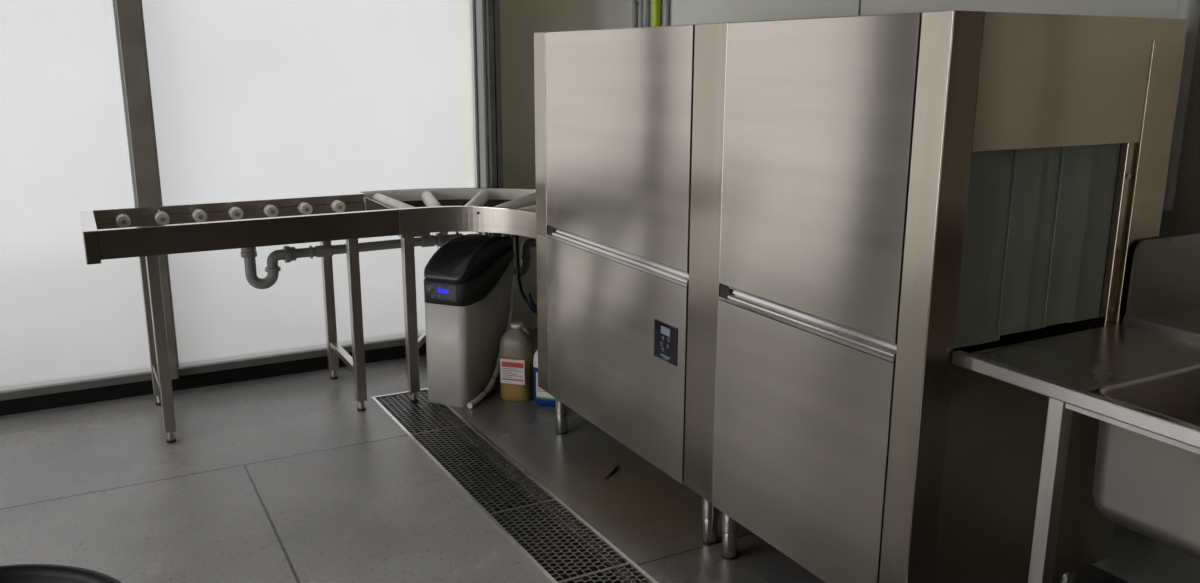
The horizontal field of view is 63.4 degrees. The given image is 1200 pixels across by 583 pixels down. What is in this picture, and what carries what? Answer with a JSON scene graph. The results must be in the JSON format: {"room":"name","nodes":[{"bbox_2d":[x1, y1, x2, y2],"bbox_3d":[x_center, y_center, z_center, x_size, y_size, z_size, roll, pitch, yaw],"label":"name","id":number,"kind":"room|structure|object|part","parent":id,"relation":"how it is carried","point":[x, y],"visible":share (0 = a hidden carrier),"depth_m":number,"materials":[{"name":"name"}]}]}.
{"room":"commercial kitchen","nodes":[
{"label":"commercial kitchen","id":0,"kind":"room"},
{"bbox_2d":[115,0,177,379],"bbox_3d":[-1.937,-0.814,4.066,0.088,2.450,0.140,-7,15,-28],"label":"trim","id":1,"kind":"structure","parent":0,"point":[129,18],"depth_m":4.03,"materials":[{"name":"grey metal"}]},
{"bbox_2d":[457,0,592,328],"bbox_3d":[-0.390,-1.160,5.192,0.690,2.750,0.210,-7,15,-28],"label":"wall","id":2,"kind":"structure","parent":0,"point":[519,19],"depth_m":5.09,"materials":[{"name":"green paint"}]},
{"bbox_2d":[0,0,151,400],"bbox_3d":[-2.632,-0.728,3.696,1.497,2.450,0.065,-7,15,-28],"label":"window","id":3,"kind":"structure","parent":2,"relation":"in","point":[17,392],"depth_m":4.11,"materials":[{"name":"grey metal"}]},
{"bbox_3d":[-2.632,-0.728,3.696,1.497,2.450,0.065,-7,15,-28],"label":"frame","id":4,"kind":"part","parent":3,"relation":"part of","materials":[{"name":"grey metal"}]},
{"bbox_2d":[0,331,426,415],"bbox_3d":[-2.462,0.456,4.166,4.344,0.070,0.188,-7,15,-28],"label":"baseboard","id":5,"kind":"structure","parent":2,"relation":"attached to","point":[70,398],"depth_m":4.40,"materials":[{"name":"black"}]},
{"bbox_2d":[140,0,479,375],"bbox_3d":[-1.256,-0.897,4.423,1.459,2.450,0.065,-7,15,-28],"label":"window","id":6,"kind":"structure","parent":2,"relation":"in","point":[313,352],"depth_m":4.59,"materials":[{"name":"grey metal"}]},
{"bbox_3d":[-1.256,-0.897,4.423,1.459,2.450,0.065,-7,15,-28],"label":"frame","id":7,"kind":"part","parent":6,"relation":"part of","materials":[{"name":"grey metal"}]},
{"bbox_2d":[474,0,490,235],"bbox_3d":[-0.590,-0.979,4.775,0.057,2.450,0.065,-7,15,-28],"label":"window frame","id":8,"kind":"structure","parent":2,"relation":"in","point":[482,2],"depth_m":4.77,"materials":[{"name":"grey metal"}]},
{"bbox_2d":[476,0,502,235],"bbox_3d":[-0.570,-0.965,4.869,0.061,2.520,0.250,-7,15,-28],"label":"trim","id":9,"kind":"structure","parent":2,"relation":"attached to","point":[493,47],"depth_m":4.78,"materials":[{"name":"grey metal"}]},
{"bbox_2d":[0,327,1128,582],"bbox_3d":[-0.473,1.212,1.381,5.090,0.100,7.716,-7,15,-28],"label":"floor","id":10,"kind":"structure","parent":0,"point":[276,479],"depth_m":3.32,"materials":[{"name":"grey tile"}]},
{"bbox_2d":[0,564,121,582],"bbox_3d":[-0.861,0.813,1.312,0.526,0.699,0.526,-7,15,-28],"label":"waste bin","id":11,"kind":"object","parent":10,"relation":"on","point":[16,573],"visible":1,"depth_m":1.47,"materials":[{"name":"black plastic"}]},
{"bbox_2d":[80,193,399,442],"bbox_3d":[-1.469,0.080,4.067,1.156,0.852,0.546,-7,15,-28],"label":"conveyor","id":12,"kind":"object","parent":10,"relation":"on","point":[146,233],"visible":1,"depth_m":3.94,"materials":[{"name":"metal"}]},
{"bbox_3d":[-1.896,0.104,4.103,0.042,0.697,0.042,-7,15,-28],"label":"leg","id":13,"kind":"part","parent":12,"relation":"part of","materials":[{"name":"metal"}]},
{"bbox_3d":[-1.667,0.202,3.694,0.042,0.697,0.042,-7,15,-28],"label":"leg","id":14,"kind":"part","parent":12,"relation":"part of","materials":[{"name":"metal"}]},
{"bbox_3d":[-1.569,-0.337,4.212,1.108,0.105,0.030,-7,15,-28],"label":"rail","id":15,"kind":"part","parent":12,"relation":"part of","materials":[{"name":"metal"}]},
{"bbox_3d":[-1.324,-0.228,3.773,1.108,0.104,0.030,-7,15,-28],"label":"rail","id":16,"kind":"part","parent":12,"relation":"part of","materials":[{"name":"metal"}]},
{"bbox_3d":[-1.240,0.023,4.450,0.042,0.697,0.042,-7,15,-28],"label":"leg","id":17,"kind":"part","parent":12,"relation":"part of","materials":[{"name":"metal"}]},
{"bbox_2d":[241,233,462,288],"bbox_3d":[-1.096,-0.185,4.398,1.001,0.266,0.073,-7,15,-28],"label":"pipe","id":18,"kind":"object","parent":12,"relation":"attached to","point":[288,254],"visible":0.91,"depth_m":4.27,"materials":[{"name":"grey plastic"}]},
{"bbox_3d":[-1.012,0.121,4.040,0.042,0.697,0.042,-7,15,-28],"label":"leg","id":19,"kind":"part","parent":12,"relation":"part of","materials":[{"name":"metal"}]},
{"bbox_2d":[360,188,536,402],"bbox_3d":[-0.380,0.007,4.386,1.065,0.852,1.125,-7,15,-28],"label":"conveyor","id":20,"kind":"object","parent":10,"relation":"on","point":[422,211],"visible":0.64,"depth_m":4.12,"materials":[{"name":"metal"}]},
{"bbox_3d":[-0.965,-0.342,4.272,0.005,0.089,0.579,-7,15,-28],"label":"joint plate","id":21,"kind":"part","parent":20,"relation":"part of","materials":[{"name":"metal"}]},
{"bbox_3d":[-0.809,0.096,4.150,0.045,0.697,0.045,-7,15,-28],"label":"leg","id":22,"kind":"part","parent":20,"relation":"part of","materials":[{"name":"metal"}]},
{"bbox_3d":[-0.757,-0.039,4.716,0.045,0.697,0.045,-7,15,-28],"label":"leg","id":23,"kind":"part","parent":20,"relation":"part of","materials":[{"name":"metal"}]},
{"bbox_3d":[-0.324,-0.392,4.463,1.549,0.110,0.379,4,14,18],"label":"rail","id":24,"kind":"part","parent":20,"relation":"part of","materials":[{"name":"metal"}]},
{"bbox_3d":[-0.464,-0.280,4.003,0.737,0.104,0.216,5,14,19],"label":"rail","id":25,"kind":"part","parent":20,"relation":"part of","materials":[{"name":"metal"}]},
{"bbox_2d":[502,233,535,276],"bbox_3d":[-0.260,-0.231,4.679,0.458,0.302,0.067,-7,15,-28],"label":"trap","id":26,"kind":"object","parent":20,"relation":"attached to","point":[525,255],"visible":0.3,"depth_m":4.62,"materials":[{"name":"grey plastic"}]},
{"bbox_2d":[515,235,527,303],"bbox_3d":[-0.309,-0.104,4.530,0.219,0.478,0.029,9,16,32],"label":"supply hose","id":27,"kind":"object","parent":20,"relation":"hanging from","point":[523,295],"visible":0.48,"depth_m":4.58,"materials":[{"name":"black rubber"}]},
{"bbox_2d":[526,293,536,313],"bbox_3d":[-0.158,0.100,4.376,0.361,0.178,0.041,3,14,13],"label":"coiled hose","id":28,"kind":"object","parent":20,"relation":"hanging from","point":[531,303],"visible":0.28,"depth_m":4.38,"materials":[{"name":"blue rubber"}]},
{"bbox_2d":[424,234,514,406],"bbox_3d":[-0.568,0.103,4.324,0.214,0.692,0.479,6,15,23],"label":"water softener","id":29,"kind":"object","parent":10,"relation":"on","point":[468,280],"visible":0.98,"depth_m":4.17,"materials":[{"name":"white plastic"}]},
{"bbox_3d":[-0.655,0.004,4.075,0.126,0.068,0.004,6,15,23],"label":"display panel","id":30,"kind":"part","parent":29,"relation":"part of","materials":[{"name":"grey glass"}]},
{"bbox_3d":[-0.571,-0.163,4.265,0.200,0.132,0.471,6,15,23],"label":"lid","id":31,"kind":"part","parent":29,"relation":"part of","materials":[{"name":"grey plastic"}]},
{"bbox_2d":[467,275,516,408],"bbox_3d":[-0.471,0.210,4.287,0.031,0.500,0.440,6,15,23],"label":"hose","id":32,"kind":"object","parent":29,"relation":"attached to","point":[494,376],"visible":0.77,"depth_m":4.34,"materials":[{"name":"white plastic"}]},
{"bbox_2d":[371,388,657,582],"bbox_3d":[0.184,0.948,2.490,0.262,0.102,4.404,-7,15,-28],"label":"floor drain","id":33,"kind":"object","parent":10,"relation":"in","point":[496,522],"depth_m":3.36,"materials":[{"name":"metal"}]},
{"bbox_3d":[-0.768,0.508,4.129,0.243,0.004,0.484,-7,15,-28],"label":"drain grate","id":34,"kind":"part","parent":33,"relation":"part of","materials":[{"name":"metal"}]},
{"bbox_3d":[-0.454,0.639,3.585,0.247,0.004,0.795,-7,15,-28],"label":"drain grate","id":35,"kind":"part","parent":33,"relation":"part of","materials":[{"name":"metal"}]},
{"bbox_3d":[-0.139,0.770,3.038,0.243,0.004,0.490,-7,15,-28],"label":"drain grate","id":36,"kind":"part","parent":33,"relation":"part of","materials":[{"name":"metal"}]},
{"bbox_3d":[0.618,1.084,1.726,0.236,0.004,2.603,-7,15,-28],"label":"drain grate","id":37,"kind":"part","parent":33,"relation":"part of","materials":[{"name":"silver metal"}]},
{"bbox_2d":[500,322,534,401],"bbox_3d":[-0.362,0.302,4.265,0.142,0.335,0.132,4,14,15],"label":"container","id":38,"kind":"object","parent":10,"relation":"on","point":[517,344],"visible":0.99,"depth_m":4.21,"materials":[{"name":"beige plastic"}]},
{"bbox_2d":[502,363,521,377],"bbox_3d":[-0.381,0.344,4.213,0.088,0.060,0.006,4,14,15],"label":"label","id":39,"kind":"object","parent":38,"relation":"on","point":[509,370],"depth_m":4.21,"materials":[{"name":"white paper"}]},
{"bbox_3d":[-0.326,0.181,4.228,0.041,0.057,0.020,4,14,15],"label":"handle","id":40,"kind":"part","parent":38,"relation":"part of","materials":[{"name":"plastic"}]},
{"bbox_2d":[533,350,554,406],"bbox_3d":[-0.208,0.347,4.207,0.150,0.275,0.132,4,14,15],"label":"container","id":41,"kind":"object","parent":10,"relation":"on","point":[541,397],"visible":0.12,"depth_m":4.17,"materials":[{"name":"blue plastic"}]},
{"bbox_2d":[605,464,618,478],"bbox_3d":[0.046,0.650,3.510,0.010,0.009,0.133,5,14,21],"label":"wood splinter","id":42,"kind":"object","parent":10,"relation":"on","point":[615,468],"visible":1,"depth_m":3.50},
{"bbox_2d":[534,10,1187,582],"bbox_3d":[0.554,-0.038,3.086,0.764,1.547,1.964,-7,15,-28],"label":"machine","id":43,"kind":"object","parent":10,"relation":"on","point":[766,250],"visible":0.96,"depth_m":2.32,"materials":[{"name":"metal"}]},
{"bbox_3d":[0.111,-0.317,3.865,0.760,1.367,0.095,-7,15,-28],"label":"frame","id":44,"kind":"part","parent":43,"relation":"part of","materials":[{"name":"metal"}]},
{"bbox_3d":[0.033,0.194,3.328,0.014,0.622,0.950,-7,15,-28],"label":"door","id":45,"kind":"part","parent":43,"relation":"part of","materials":[{"name":"metal"}]},
{"bbox_3d":[0.035,-0.493,3.164,0.014,0.697,0.950,-7,15,-28],"label":"door","id":46,"kind":"part","parent":43,"relation":"part of","materials":[{"name":"metal"}]},
{"bbox_3d":[0.201,0.155,2.983,0.003,0.119,0.128,-7,15,-28],"label":"control panel","id":47,"kind":"part","parent":43,"relation":"part of","materials":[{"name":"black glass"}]},
{"bbox_3d":[0.494,0.392,2.501,0.014,0.622,0.664,-7,15,-28],"label":"door","id":48,"kind":"part","parent":43,"relation":"part of","materials":[{"name":"metal"}]},
{"bbox_3d":[0.496,-0.294,2.338,0.014,0.697,0.664,-7,15,-28],"label":"door","id":49,"kind":"part","parent":43,"relation":"part of","materials":[{"name":"metal"}]},
{"bbox_3d":[0.562,-0.785,2.913,0.746,0.012,1.953,-7,15,-28],"label":"panel","id":50,"kind":"part","parent":43,"relation":"part of","materials":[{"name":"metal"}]},
{"bbox_3d":[0.705,0.103,2.109,0.083,1.366,0.080,-7,15,-28],"label":"corner post","id":51,"kind":"part","parent":43,"relation":"part of","materials":[{"name":"metal"}]},
{"bbox_3d":[0.725,0.112,2.074,0.082,1.366,0.003,-7,15,-28],"label":"post","id":52,"kind":"part","parent":43,"relation":"part of","materials":[{"name":"metal"}]},
{"bbox_3d":[1.035,0.420,2.369,0.664,0.632,0.083,-7,15,-28],"label":"panel","id":53,"kind":"part","parent":43,"relation":"part of","materials":[{"name":"metal"}]},
{"bbox_3d":[1.050,-0.242,2.198,0.674,0.734,0.050,-7,15,-28],"label":"hood panel","id":54,"kind":"part","parent":43,"relation":"part of","materials":[{"name":"metal"}]},
{"bbox_2d":[952,233,1199,582],"bbox_3d":[1.474,0.538,1.784,0.892,1.035,1.422,-7,15,-28],"label":"sink","id":55,"kind":"object","parent":10,"relation":"on","point":[1145,368],"visible":1,"depth_m":1.95,"materials":[{"name":"metal"}]},
{"bbox_3d":[0.897,0.581,1.980,0.033,0.797,0.033,-7,15,-28],"label":"leg","id":56,"kind":"part","parent":55,"relation":"part of","materials":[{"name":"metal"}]},
{"bbox_3d":[1.141,0.322,1.428,0.017,0.010,1.020,-7,15,-28],"label":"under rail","id":57,"kind":"part","parent":55,"relation":"part of","materials":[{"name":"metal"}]},
{"bbox_3d":[1.340,0.381,1.636,0.446,0.259,0.862,-7,15,-28],"label":"sink bowl","id":58,"kind":"part","parent":55,"relation":"part of","materials":[{"name":"metal"}]},
{"bbox_2d":[593,0,1199,237],"bbox_3d":[1.760,-0.429,2.146,0.100,2.750,7.366,-7,15,-28],"label":"wall","id":59,"kind":"structure","parent":0,"point":[1184,219],"depth_m":3.05,"materials":[{"name":"grey paint"}]},
{"bbox_2d":[632,0,637,27],"bbox_3d":[0.171,-1.129,4.850,0.028,2.650,0.024,-7,15,-28],"label":"conduit","id":60,"kind":"object","parent":59,"relation":"attached to","point":[634,2],"visible":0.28,"depth_m":4.78,"materials":[{"name":"silver metal"}]},
{"bbox_2d":[639,0,642,26],"bbox_3d":[0.202,-1.116,4.800,0.024,2.650,0.020,-7,15,-28],"label":"conduit","id":61,"kind":"object","parent":59,"relation":"attached to","point":[640,1],"visible":0.18,"depth_m":4.74,"materials":[{"name":"silver metal"}]},
{"bbox_2d":[643,0,649,26],"bbox_3d":[0.224,-1.105,4.751,0.034,2.650,0.030,-7,15,-28],"label":"conduit","id":62,"kind":"object","parent":59,"relation":"attached to","point":[646,3],"visible":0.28,"depth_m":4.68,"materials":[{"name":"silver metal"}]},
{"bbox_2d":[652,0,661,26],"bbox_3d":[0.268,-1.082,4.658,0.046,2.650,0.042,-7,15,-28],"label":"pipe","id":63,"kind":"object","parent":59,"relation":"attached to","point":[656,4],"visible":0.2,"depth_m":4.59,"materials":[{"name":"plastic"}]},
{"bbox_2d":[663,0,669,25],"bbox_3d":[0.311,-1.068,4.598,0.030,2.650,0.026,-7,15,-28],"label":"pipe","id":64,"kind":"object","parent":59,"relation":"attached to","point":[666,2],"visible":0.2,"depth_m":4.53,"materials":[{"name":"silver metal"}]},
{"bbox_2d":[858,0,860,15],"bbox_3d":[0.926,-0.761,3.533,0.004,2.750,0.006,-7,15,-28],"label":"trim","id":65,"kind":"structure","parent":59,"relation":"attached to","point":[859,0],"depth_m":3.47,"materials":[{"name":"grey metal"}]},
{"bbox_2d":[1092,523,1199,582],"bbox_3d":[1.725,0.532,2.319,0.008,0.800,7.300,-7,15,-28],"label":"baseboard","id":66,"kind":"structure","parent":59,"relation":"attached to","point":[1136,557],"depth_m":2.73,"materials":[{"name":"grey tile"}]},
{"bbox_2d":[1163,0,1199,209],"bbox_3d":[1.474,-1.031,2.353,0.052,1.675,0.052,-7,15,-28],"label":"conduit","id":67,"kind":"object","parent":59,"relation":"attached to","point":[1186,9],"visible":0.46,"depth_m":2.45,"materials":[{"name":"white plastic"}]}
]}

